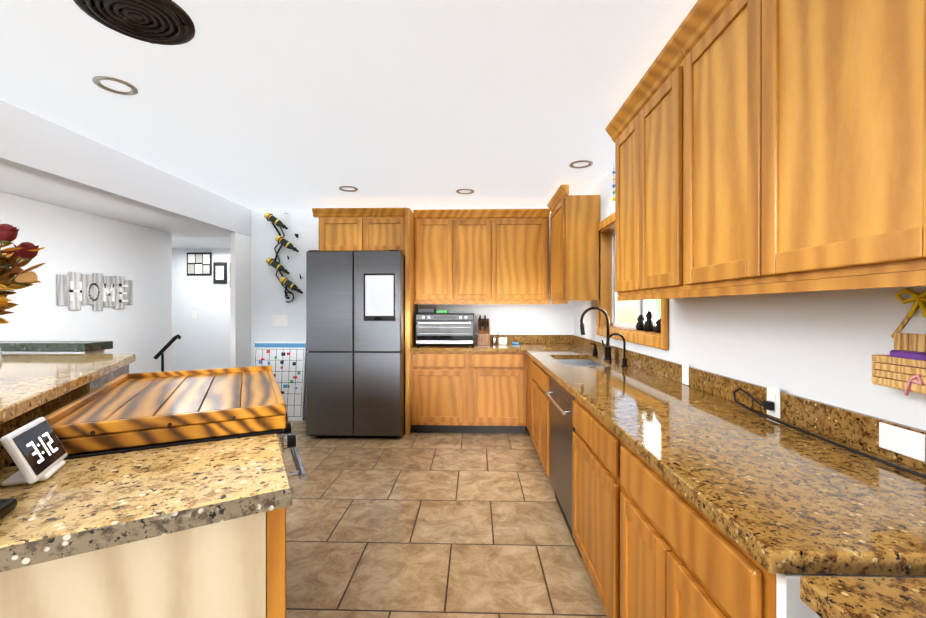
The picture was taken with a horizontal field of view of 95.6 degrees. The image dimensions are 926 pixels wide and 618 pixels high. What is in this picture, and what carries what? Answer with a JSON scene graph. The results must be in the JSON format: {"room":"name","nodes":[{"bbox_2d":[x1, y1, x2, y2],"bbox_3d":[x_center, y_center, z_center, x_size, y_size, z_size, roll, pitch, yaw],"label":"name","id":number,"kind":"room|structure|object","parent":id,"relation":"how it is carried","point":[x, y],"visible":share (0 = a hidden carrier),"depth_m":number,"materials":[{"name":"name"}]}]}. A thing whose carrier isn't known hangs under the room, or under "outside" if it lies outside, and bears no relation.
{"room":"kitchen","nodes":[
{"label":"kitchen","id":0,"kind":"room"},
{"bbox_2d":[0,341,112,353],"bbox_3d":[-2.706,0.755,2.397,1.300,1.135,0.180,0,0,2],"label":"ledge","id":1,"kind":"object","parent":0,"point":[72,347],"depth_m":2.30,"materials":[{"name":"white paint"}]},
{"bbox_2d":[0,192,171,373],"bbox_3d":[-3.533,0.231,1.155,0.120,2.188,7.390,0,0,2],"label":"wall","id":2,"kind":"structure","parent":0,"point":[72,240],"depth_m":3.80,"materials":[{"name":"white paint"}]},
{"bbox_2d":[56,272,132,310],"bbox_3d":[-3.376,-0.156,3.891,0.030,0.350,0.766,0,0,2],"label":"home sign","id":3,"kind":"object","parent":2,"relation":"attached to","point":[97,291],"visible":1,"depth_m":3.84,"materials":[{"name":"white wood"}]},
{"bbox_2d":[172,248,229,370],"bbox_3d":[-3.491,0.055,6.137,2.310,2.520,0.148,0,0,2],"label":"wall","id":4,"kind":"structure","parent":0,"point":[203,342],"depth_m":6.05,"materials":[{"name":"white paint"}]},
{"bbox_2d":[192,311,197,319],"bbox_3d":[-3.879,0.095,6.066,0.080,0.120,0.011,0,0,2],"label":"switch plate","id":5,"kind":"object","parent":4,"relation":"attached to","point":[194,313],"depth_m":6.06,"materials":[{"name":"white plastic"}]},
{"bbox_2d":[187,252,211,274],"bbox_3d":[-3.809,-0.650,6.057,0.360,0.330,0.021,0,0,2],"label":"framed picture","id":6,"kind":"object","parent":4,"relation":"attached to","point":[199,263],"depth_m":6.05,"materials":[{"name":"black"}]},
{"bbox_2d":[213,262,226,283],"bbox_3d":[-3.502,-0.520,6.048,0.195,0.310,0.021,0,0,2],"label":"framed picture","id":7,"kind":"object","parent":4,"relation":"attached to","point":[219,268],"depth_m":6.04,"materials":[{"name":"black"}]},
{"bbox_2d":[230,232,250,367],"bbox_3d":[-2.588,0.222,5.394,0.060,2.188,1.280,0,0,2],"label":"wall","id":8,"kind":"structure","parent":0,"point":[240,300],"depth_m":4.85,"materials":[{"name":"white paint"}]},
{"bbox_2d":[0,0,697,208],"bbox_3d":[-2.282,-1.238,2.521,7.500,0.080,10.200,0,0,2],"label":"ceiling","id":9,"kind":"structure","parent":0,"point":[279,104],"depth_m":2.31,"materials":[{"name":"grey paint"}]},
{"bbox_2d":[92,76,137,95],"bbox_3d":[-1.860,-1.207,2.248,0.188,0.040,0.188,0,0,-7],"label":"recessed light","id":10,"kind":"object","parent":9,"relation":"in","point":[97,79],"depth_m":2.23,"materials":[{"name":"grey metal"}]},
{"bbox_2d":[0,100,249,247],"bbox_3d":[-3.121,-1.031,1.746,0.910,0.330,8.600,0,0,2],"label":"soffit","id":11,"kind":"structure","parent":9,"relation":"attached to","point":[44,160],"depth_m":3.21,"materials":[{"name":"white paint"}]},
{"bbox_2d":[73,0,194,44],"bbox_3d":[-1.317,-1.186,1.692,0.400,0.020,0.400,0,0,2],"label":"ceiling vent","id":12,"kind":"object","parent":9,"relation":"in","point":[165,22],"visible":1,"depth_m":1.71,"materials":[{"name":"brown metal"}]},
{"bbox_2d":[172,236,207,248],"bbox_3d":[-4.008,-1.039,5.408,1.080,0.330,1.330,0,0,2],"label":"soffit","id":13,"kind":"structure","parent":9,"relation":"attached to","point":[176,244],"depth_m":5.73,"materials":[{"name":"white paint"}]},
{"bbox_2d":[339,186,357,191],"bbox_3d":[-1.143,-1.211,4.188,0.188,0.040,0.188,0,0,-7],"label":"recessed light","id":14,"kind":"object","parent":9,"relation":"in","point":[340,188],"depth_m":4.17,"materials":[{"name":"grey metal"}]},
{"bbox_2d":[456,189,473,193],"bbox_3d":[0.021,-1.211,4.283,0.188,0.040,0.188,0,0,11],"label":"recessed light","id":15,"kind":"object","parent":9,"relation":"in","point":[457,191],"depth_m":4.26,"materials":[{"name":"grey metal"}]},
{"bbox_2d":[569,160,592,168],"bbox_3d":[0.977,-1.210,3.475,0.188,0.040,0.188,0,0,-7],"label":"recessed light","id":16,"kind":"object","parent":9,"relation":"in","point":[590,162],"depth_m":3.46,"materials":[{"name":"grey metal"}]},
{"bbox_2d":[612,171,614,200],"bbox_3d":[1.236,-1.040,3.438,0.032,0.320,0.032,0,0,2],"label":"suncatcher","id":17,"kind":"object","parent":9,"relation":"hanging from","point":[613,186],"visible":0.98,"depth_m":3.43,"materials":[{"name":"multicoloured glass"}]},
{"bbox_2d":[250,207,573,417],"bbox_3d":[-0.651,0.057,5.091,3.930,2.520,0.150,0,0,2],"label":"wall","id":18,"kind":"structure","parent":0,"point":[268,299],"depth_m":5.05,"materials":[{"name":"white paint"}]},
{"bbox_2d":[272,315,287,326],"bbox_3d":[-2.203,0.142,5.056,0.190,0.140,0.011,0,0,2],"label":"switch plate","id":19,"kind":"object","parent":18,"relation":"attached to","point":[277,320],"depth_m":5.05,"materials":[{"name":"white plastic"}]},
{"bbox_2d":[264,212,302,302],"bbox_3d":[-2.120,-0.612,4.981,0.459,1.071,0.127,0,0,2],"label":"wine rack","id":20,"kind":"object","parent":18,"relation":"attached to","point":[278,266],"visible":1,"depth_m":4.95,"materials":[{"name":"black metal"}]},
{"bbox_2d":[312,207,406,254],"bbox_3d":[-1.119,-0.843,4.788,1.041,0.510,0.475,0,0,2],"label":"upper cabinet","id":21,"kind":"object","parent":18,"relation":"attached to","point":[361,229],"visible":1,"depth_m":4.59,"materials":[{"name":"brown wood"}]},
{"bbox_2d":[413,209,460,303],"bbox_3d":[-0.296,-0.590,4.831,0.495,1.015,0.342,0,0,2],"label":"upper cabinet","id":22,"kind":"object","parent":18,"relation":"attached to","point":[437,232],"depth_m":4.67,"materials":[{"name":"brown wood"}]},
{"bbox_2d":[461,209,496,303],"bbox_3d":[0.105,-0.590,4.819,0.553,1.015,0.342,0,0,2],"label":"upper cabinet","id":23,"kind":"object","parent":18,"relation":"attached to","point":[481,256],"depth_m":4.65,"materials":[{"name":"brown wood"}]},
{"bbox_2d":[497,209,549,303],"bbox_3d":[0.610,-0.590,4.804,0.700,1.015,0.342,0,0,2],"label":"upper cabinet","id":24,"kind":"object","parent":18,"relation":"attached to","point":[522,234],"depth_m":4.64,"materials":[{"name":"brown wood"}]},
{"bbox_2d":[284,418,607,617],"bbox_3d":[-2.282,1.352,2.526,7.500,0.060,10.200,0,0,2],"label":"floor","id":25,"kind":"structure","parent":0,"point":[439,525],"depth_m":2.47,"materials":[{"name":"tile"}]},
{"bbox_2d":[0,361,291,617],"bbox_3d":[-1.397,0.805,1.451,1.343,1.038,1.849,0,0,-27],"label":"kitchen island","id":26,"kind":"object","parent":25,"relation":"on","point":[196,530],"depth_m":0.92,"materials":[{"name":"beige stone"}]},
{"bbox_2d":[0,498,16,517],"bbox_3d":[-0.933,0.281,0.761,0.104,0.262,0.204,0,0,-23],"label":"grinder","id":27,"kind":"object","parent":26,"relation":"on","point":[8,505],"visible":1,"depth_m":0.84,"materials":[{"name":"black plastic"}]},
{"bbox_2d":[0,417,67,485],"bbox_3d":[-1.057,0.349,1.039,0.080,0.125,0.200,0,0,-27],"label":"digital clock","id":28,"kind":"object","parent":26,"relation":"on","point":[36,451],"visible":1,"depth_m":1.01,"materials":[{"name":"white plastic"}]},
{"bbox_2d":[0,353,135,420],"bbox_3d":[-1.793,0.264,1.488,0.756,0.040,2.224,0,0,-27],"label":"island countertop","id":29,"kind":"structure","parent":26,"relation":"on","point":[26,379],"depth_m":1.59,"materials":[{"name":"beige stone"}]},
{"bbox_2d":[0,224,46,368],"bbox_3d":[-1.616,-0.020,1.376,0.416,0.525,0.438,0,0,2],"label":"flower arrangement","id":30,"kind":"object","parent":29,"relation":"on","point":[15,258],"visible":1,"depth_m":1.40,"materials":[{"name":"clear glass"},{"name":"dried golden-brown leaves"},{"name":"dark red petals"}]},
{"bbox_2d":[9,388,307,480],"bbox_3d":[-1.075,0.856,1.685,0.747,0.897,0.916,0,0,-27],"label":"range cooktop","id":31,"kind":"object","parent":25,"relation":"on","point":[288,439],"visible":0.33,"depth_m":1.36,"materials":[{"name":"black metal"}]},
{"bbox_2d":[44,365,285,454],"bbox_3d":[-1.084,0.352,1.679,0.626,0.104,0.912,0,0,-27],"label":"cover","id":32,"kind":"object","parent":31,"relation":"on","point":[134,410],"visible":0.92,"depth_m":1.38,"materials":[{"name":"brown wood"}]},
{"bbox_2d":[153,334,180,371],"bbox_3d":[-3.170,0.794,4.502,0.298,1.049,0.040,0,0,2],"label":"handrail","id":33,"kind":"object","parent":25,"relation":"on","point":[164,348],"visible":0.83,"depth_m":4.49,"materials":[{"name":"black metal"}]},
{"bbox_2d":[254,342,305,420],"bbox_3d":[-2.199,0.856,5.004,0.620,0.925,0.120,0,0,2],"label":"calendar board","id":34,"kind":"object","parent":25,"relation":"on","point":[285,361],"visible":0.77,"depth_m":5.01,"materials":[{"name":"white"}]},
{"bbox_2d":[306,250,404,436],"bbox_3d":[-1.090,0.362,4.610,0.960,1.912,0.800,0,0,2],"label":"refrigerator","id":35,"kind":"object","parent":25,"relation":"on","point":[355,343],"visible":0.96,"depth_m":4.22,"materials":[{"name":"silver metal"}]},
{"bbox_2d":[405,208,417,433],"bbox_3d":[-0.574,0.128,4.708,0.050,2.380,0.605,0,0,2],"label":"panel","id":36,"kind":"object","parent":25,"relation":"on","point":[411,309],"visible":0.6,"depth_m":4.41,"materials":[{"name":"brown wood"}]},
{"bbox_2d":[410,352,525,432],"bbox_3d":[0.059,0.883,4.680,1.213,0.870,0.628,0,0,2],"label":"base cabinet","id":37,"kind":"object","parent":25,"relation":"on","point":[467,392],"visible":1,"depth_m":4.38,"materials":[{"name":"brown wood"}]},
{"bbox_2d":[410,335,521,351],"bbox_3d":[0.038,0.376,4.676,1.170,0.140,0.635,0,0,2],"label":"countertop","id":38,"kind":"structure","parent":37,"relation":"on","point":[509,347],"depth_m":4.43,"materials":[{"name":"brown stone"}]},
{"bbox_2d":[415,313,473,345],"bbox_3d":[-0.192,0.226,4.711,0.640,0.355,0.464,0,0,2],"label":"toaster oven","id":39,"kind":"object","parent":38,"relation":"on","point":[444,328],"visible":1,"depth_m":4.52,"materials":[{"name":"silver metal"}]},
{"bbox_2d":[419,308,447,312],"bbox_3d":[-0.327,0.018,4.716,0.310,0.058,0.220,0,0,2],"label":"box","id":40,"kind":"object","parent":39,"relation":"on","point":[427,310],"visible":1,"depth_m":4.61,"materials":[{"name":"black plastic"}]},
{"bbox_2d":[478,315,489,344],"bbox_3d":[0.235,0.237,4.766,0.130,0.334,0.230,0,0,2],"label":"knife block","id":41,"kind":"object","parent":38,"relation":"on","point":[483,333],"visible":1,"depth_m":4.70,"materials":[{"name":"brown wood"}]},
{"bbox_2d":[492,335,495,343],"bbox_3d":[0.357,0.350,4.847,0.048,0.106,0.048,0,0,2],"label":"bottle","id":42,"kind":"object","parent":38,"relation":"on","point":[493,339],"visible":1,"depth_m":4.83,"materials":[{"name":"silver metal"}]},
{"bbox_2d":[498,327,507,344],"bbox_3d":[0.456,0.304,4.804,0.110,0.200,0.107,0,0,2],"label":"kettle","id":43,"kind":"object","parent":38,"relation":"on","point":[502,340],"visible":1,"depth_m":4.76,"materials":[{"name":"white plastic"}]},
{"bbox_2d":[526,355,550,433],"bbox_3d":[0.966,0.884,4.096,0.631,0.870,0.527,0,0,2],"label":"base cabinet","id":44,"kind":"object","parent":25,"relation":"on","point":[534,373],"depth_m":4.03,"materials":[{"name":"brown wood"}]},
{"bbox_2d":[522,335,925,576],"bbox_3d":[0.907,0.380,2.836,0.677,0.140,4.262,0,0,2],"label":"countertop","id":45,"kind":"structure","parent":44,"relation":"on","point":[770,496],"depth_m":1.14,"materials":[{"name":"brown stone"}]},
{"bbox_2d":[556,359,602,366],"bbox_3d":[0.924,0.548,3.358,0.362,0.197,0.757,0,0,2],"label":"undermount sink","id":46,"kind":"object","parent":45,"relation":"in","point":[577,362],"depth_m":3.73,"materials":[{"name":"silver metal"}]},
{"bbox_2d":[590,343,597,355],"bbox_3d":[1.142,0.351,3.663,0.070,0.109,0.048,0,0,2],"label":"soap pump","id":47,"kind":"object","parent":45,"relation":"on","point":[594,351],"visible":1,"depth_m":3.65,"materials":[{"name":"black metal"}]},
{"bbox_2d":[580,307,611,359],"bbox_3d":[1.064,0.194,3.387,0.255,0.425,0.128,0,0,2],"label":"gooseneck faucet","id":48,"kind":"object","parent":45,"relation":"on","point":[606,349],"visible":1,"depth_m":3.35,"materials":[{"name":"black metal"}]},
{"bbox_2d":[606,333,627,366],"bbox_3d":[1.095,0.289,2.984,0.151,0.237,0.048,0,0,2],"label":"tap","id":49,"kind":"object","parent":45,"relation":"on","point":[624,361],"visible":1,"depth_m":2.98,"materials":[{"name":"black metal"}]},
{"bbox_2d":[733,388,925,478],"bbox_3d":[1.144,0.370,1.329,0.056,0.078,0.954,0,0,2],"label":"cord","id":50,"kind":"object","parent":45,"relation":"on","point":[768,405],"visible":1,"depth_m":1.36,"materials":[{"name":"black plastic"}]},
{"bbox_2d":[530,383,551,481],"bbox_3d":[0.935,1.000,3.385,0.652,0.640,0.890,0,0,2],"label":"base cabinet","id":51,"kind":"object","parent":25,"relation":"on","point":[539,401],"depth_m":3.28,"materials":[{"name":"brown wood"}]},
{"bbox_2d":[544,376,581,556],"bbox_3d":[0.890,0.888,2.581,0.681,0.868,0.708,0,0,2],"label":"dishwasher","id":52,"kind":"object","parent":25,"relation":"on","point":[562,428],"visible":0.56,"depth_m":2.53,"materials":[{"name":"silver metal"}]},
{"bbox_2d":[572,398,610,617],"bbox_3d":[0.890,0.889,1.859,0.652,0.870,0.725,0,0,2],"label":"base cabinet","id":53,"kind":"object","parent":25,"relation":"on","point":[590,438],"depth_m":1.84,"materials":[{"name":"brown wood"}]},
{"bbox_2d":[610,431,925,617],"bbox_3d":[0.867,0.890,1.101,0.652,0.870,0.791,0,0,2],"label":"base cabinet","id":54,"kind":"object","parent":25,"relation":"on","point":[650,541],"depth_m":1.08,"materials":[{"name":"brown wood"}]},
{"bbox_2d":[800,576,925,617],"bbox_3d":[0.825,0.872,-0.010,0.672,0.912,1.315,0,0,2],"label":"countertop","id":55,"kind":"structure","parent":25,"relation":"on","point":[852,597],"depth_m":0.61,"materials":[{"name":"brown stone"}]},
{"bbox_2d":[574,166,925,430],"bbox_3d":[1.277,0.065,1.268,0.150,2.520,7.900,0,0,2],"label":"wall","id":56,"kind":"structure","parent":0,"point":[822,346],"depth_m":1.51,"materials":[{"name":"white paint"}]},
{"bbox_2d":[547,184,599,303],"bbox_3d":[1.099,-0.599,4.236,0.375,1.095,0.757,0,0,2],"label":"upper cabinet","id":57,"kind":"object","parent":56,"relation":"attached to","point":[574,252],"visible":1,"depth_m":3.92,"materials":[{"name":"brown wood"}]},
{"bbox_2d":[596,212,668,349],"bbox_3d":[1.321,-0.277,3.249,0.160,1.045,1.465,0,0,2],"label":"window","id":58,"kind":"structure","parent":56,"relation":"in","point":[623,317],"depth_m":3.62,"materials":[{"name":"brown wood"}]},
{"bbox_2d":[636,311,660,332],"bbox_3d":[1.306,0.083,2.933,0.080,0.144,0.386,0,0,2],"label":"figurine","id":59,"kind":"object","parent":58,"relation":"on","point":[648,324],"visible":0.83,"depth_m":2.92,"materials":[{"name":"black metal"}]},
{"bbox_2d":[682,362,688,385],"bbox_3d":[1.203,0.351,2.271,0.008,0.116,0.070,0,0,2],"label":"switch plate","id":60,"kind":"object","parent":56,"relation":"attached to","point":[685,367],"depth_m":2.26,"materials":[{"name":"white plastic"}]},
{"bbox_2d":[609,36,764,299],"bbox_3d":[1.052,-0.584,2.037,0.341,1.015,0.892,0,0,2],"label":"upper cabinet","id":61,"kind":"object","parent":56,"relation":"attached to","point":[644,132],"depth_m":2.00,"materials":[{"name":"brown wood"}]},
{"bbox_2d":[677,0,848,291],"bbox_3d":[1.033,-0.582,1.402,0.341,1.015,0.518,0,0,2],"label":"upper cabinet","id":62,"kind":"object","parent":56,"relation":"attached to","point":[707,41],"depth_m":1.49,"materials":[{"name":"brown wood"}]},
{"bbox_2d":[767,385,779,418],"bbox_3d":[1.184,0.352,1.601,0.008,0.116,0.070,0,0,2],"label":"switch plate","id":63,"kind":"object","parent":56,"relation":"attached to","point":[773,393],"depth_m":1.59,"materials":[{"name":"white plastic"}]},
{"bbox_2d":[737,0,925,287],"bbox_3d":[1.020,-0.582,0.953,0.341,1.015,0.622,0,0,2],"label":"upper cabinet","id":64,"kind":"object","parent":56,"relation":"attached to","point":[769,146],"depth_m":1.01,"materials":[{"name":"brown wood"}]},
{"bbox_2d":[872,288,925,395],"bbox_3d":[1.162,0.083,1.092,0.067,0.277,0.163,0,0,2],"label":"basket","id":65,"kind":"object","parent":56,"relation":"hanging from","point":[903,364],"visible":1,"depth_m":1.10,"materials":[{"name":"wicker"}]},
{"bbox_2d":[879,422,924,461],"bbox_3d":[1.170,0.353,1.121,0.006,0.070,0.120,0,0,2],"label":"switch plate","id":66,"kind":"object","parent":56,"relation":"attached to","point":[907,443],"depth_m":1.11,"materials":[{"name":"white plastic"}]},
{"bbox_2d":[905,0,925,275],"bbox_3d":[1.006,-0.581,0.494,0.341,1.015,0.542,0,0,2],"label":"upper cabinet","id":67,"kind":"object","parent":56,"relation":"attached to","point":[915,10],"depth_m":0.79,"materials":[{"name":"brown wood"}]}
]}

